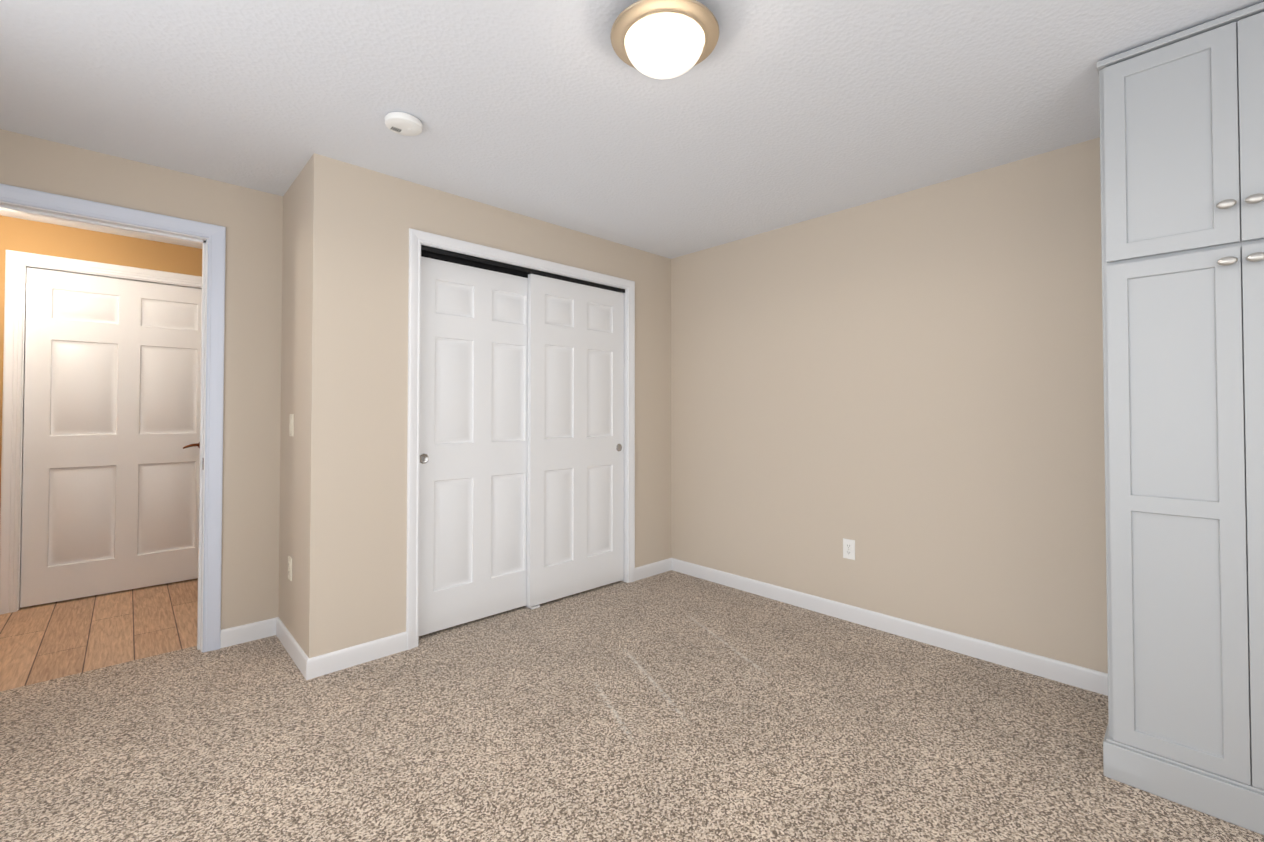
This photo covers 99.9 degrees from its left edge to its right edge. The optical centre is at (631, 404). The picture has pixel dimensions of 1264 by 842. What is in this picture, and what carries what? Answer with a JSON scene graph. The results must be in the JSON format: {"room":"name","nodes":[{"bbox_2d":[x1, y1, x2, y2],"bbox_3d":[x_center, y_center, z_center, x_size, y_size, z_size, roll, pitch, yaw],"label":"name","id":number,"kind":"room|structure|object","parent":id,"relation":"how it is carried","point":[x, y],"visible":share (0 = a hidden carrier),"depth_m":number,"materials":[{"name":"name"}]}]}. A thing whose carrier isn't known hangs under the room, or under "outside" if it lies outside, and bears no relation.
{"room":"empty bedroom","nodes":[
{"label":"empty bedroom","id":0,"kind":"room"},
{"bbox_2d":[0,578,197,691],"bbox_3d":[-2.582,1.314,3.566,5.000,0.054,1.530,1,-1,-44],"label":"floor","id":1,"kind":"structure","parent":0,"point":[47,641],"depth_m":2.99,"materials":[{"name":"wood"}]},
{"bbox_2d":[0,215,201,506],"bbox_3d":[-3.111,0.069,4.064,5.110,2.440,0.110,1,-1,-44],"label":"wall","id":2,"kind":"structure","parent":0,"point":[27,236],"depth_m":3.48,"materials":[{"name":"brown paint"}]},
{"bbox_2d":[0,250,201,614],"bbox_3d":[-3.495,0.171,3.683,1.122,2.237,0.130,1,-1,-44],"label":"door frame","id":3,"kind":"structure","parent":2,"relation":"attached to","point":[16,262],"depth_m":3.29,"materials":[{"name":"white wood"}]},
{"bbox_2d":[20,267,201,607],"bbox_3d":[-3.473,0.208,3.659,0.954,2.138,0.088,1,-1,-44],"label":"hall door","id":4,"kind":"structure","parent":2,"relation":"in","point":[111,457],"depth_m":3.60,"materials":[{"name":"white paint"}]},
{"bbox_2d":[0,129,282,629],"bbox_3d":[-1.655,0.057,3.329,4.010,2.440,0.110,1,-1,-44],"label":"wall","id":5,"kind":"structure","parent":0,"point":[250,220],"depth_m":2.83,"materials":[{"name":"beige paint"}]},
{"bbox_2d":[0,183,225,652],"bbox_3d":[-2.527,0.162,2.486,0.964,2.202,0.129,1,-1,-44],"label":"door frame","id":6,"kind":"structure","parent":5,"relation":"attached to","point":[215,235],"depth_m":2.74,"materials":[{"name":"white wood"}]},
{"bbox_2d":[278,153,670,657],"bbox_3d":[-0.826,0.061,3.568,2.479,2.440,0.685,1,-1,-44],"label":"wall","id":7,"kind":"structure","parent":0,"point":[343,448],"depth_m":2.67,"materials":[{"name":"beige paint"}]},
{"bbox_2d":[288,556,291,580],"bbox_3d":[-1.767,0.848,2.741,0.008,0.115,0.070,1,-1,-44],"label":"outlet","id":8,"kind":"object","parent":7,"relation":"attached to","point":[289,568],"visible":1,"depth_m":2.73,"materials":[{"name":"beige plastic"}]},
{"bbox_2d":[289,414,293,435],"bbox_3d":[-1.768,0.108,2.752,0.010,0.115,0.070,1,-1,-44],"label":"light switch","id":9,"kind":"object","parent":7,"relation":"attached to","point":[291,426],"visible":1,"depth_m":2.74,"materials":[{"name":"beige plastic"}]},
{"bbox_2d":[272,617,311,679],"bbox_3d":[-1.725,1.221,2.687,0.012,0.092,0.698,1,-1,-44],"label":"baseboard","id":10,"kind":"structure","parent":7,"relation":"attached to","point":[304,664],"depth_m":2.63,"materials":[{"name":"white wood"}]},
{"bbox_2d":[312,632,406,678],"bbox_3d":[-1.319,1.219,2.600,0.420,0.092,0.013,1,-1,-44],"label":"baseboard","id":11,"kind":"structure","parent":7,"relation":"attached to","point":[327,663],"depth_m":2.58,"materials":[{"name":"white wood"}]},
{"bbox_2d":[419,256,527,635],"bbox_3d":[-0.893,0.226,3.148,0.790,2.060,0.038,1,-1,-44],"label":"closet door","id":12,"kind":"structure","parent":7,"relation":"in","point":[473,447],"depth_m":3.09,"materials":[{"name":"white paint"}]},
{"bbox_2d":[406,228,634,649],"bbox_3d":[-0.618,0.208,3.367,1.530,2.140,0.110,1,-1,-44],"label":"door frame","id":13,"kind":"structure","parent":7,"relation":"attached to","point":[625,435],"depth_m":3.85,"materials":[{"name":"white wood"}]},
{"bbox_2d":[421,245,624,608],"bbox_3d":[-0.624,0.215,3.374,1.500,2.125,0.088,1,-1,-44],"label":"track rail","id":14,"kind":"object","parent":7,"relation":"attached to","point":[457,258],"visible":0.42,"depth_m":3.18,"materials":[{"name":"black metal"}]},
{"bbox_2d":[527,274,623,606],"bbox_3d":[-0.358,0.224,3.598,0.790,2.080,0.038,1,-1,-44],"label":"closet door","id":15,"kind":"structure","parent":7,"relation":"in","point":[575,480],"depth_m":3.55,"materials":[{"name":"white paint"}]},
{"bbox_2d":[635,558,671,580],"bbox_3d":[0.154,1.242,3.998,0.380,0.092,0.013,1,-1,-44],"label":"baseboard","id":16,"kind":"structure","parent":7,"relation":"attached to","point":[662,566],"depth_m":4.00,"materials":[{"name":"white wood"}]},
{"bbox_2d":[0,570,1263,841],"bbox_3d":[-0.141,1.282,1.795,3.900,0.060,4.400,1,-1,-44],"label":"floor carpet","id":17,"kind":"object","parent":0,"point":[670,706],"visible":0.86,"depth_m":1.98,"materials":[{"name":"beige carpet"}]},
{"bbox_2d":[1096,2,1263,834],"bbox_3d":[2.059,0.037,1.805,0.718,2.430,0.654,1,-1,-44],"label":"tall cabinet","id":18,"kind":"object","parent":17,"relation":"on","point":[1181,113],"visible":1,"depth_m":1.67,"materials":[{"name":"grey paint"}]},
{"bbox_2d":[0,0,1263,258],"bbox_3d":[-1.029,-1.246,1.973,5.220,0.120,6.040,1,-1,-44],"label":"ceiling","id":19,"kind":"structure","parent":0,"point":[768,116],"depth_m":2.04,"materials":[{"name":"white paint"}]},
{"bbox_2d":[385,112,422,135],"bbox_3d":[-0.948,-1.162,2.206,0.145,0.039,0.145,1,-1,-44],"label":"smoke detector","id":20,"kind":"object","parent":19,"relation":"attached to","point":[403,123],"visible":1,"depth_m":2.17,"materials":[{"name":"white plastic"}]},
{"bbox_2d":[610,0,718,78],"bbox_3d":[0.101,-1.116,1.652,0.337,0.150,0.337,1,-1,-44],"label":"ceiling light","id":21,"kind":"object","parent":19,"relation":"attached to","point":[662,39],"visible":1,"depth_m":1.58,"materials":[{"name":"white glass"}]},
{"bbox_2d":[671,137,1107,672],"bbox_3d":[0.824,0.064,3.711,0.110,2.440,6.040,1,-1,-44],"label":"wall","id":22,"kind":"structure","parent":0,"point":[905,391],"depth_m":2.87,"materials":[{"name":"beige paint"}]},
{"bbox_2d":[843,538,854,559],"bbox_3d":[1.279,0.854,3.132,0.008,0.115,0.070,1,-1,-44],"label":"outlet","id":23,"kind":"object","parent":22,"relation":"attached to","point":[848,548],"visible":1,"depth_m":3.13,"materials":[{"name":"white plastic"}]},
{"bbox_2d":[672,558,1107,695],"bbox_3d":[1.209,1.229,3.197,0.012,0.092,2.628,1,-1,-44],"label":"baseboard","id":24,"kind":"structure","parent":22,"relation":"attached to","point":[1092,680],"depth_m":2.84,"materials":[{"name":"white wood"}]}
]}

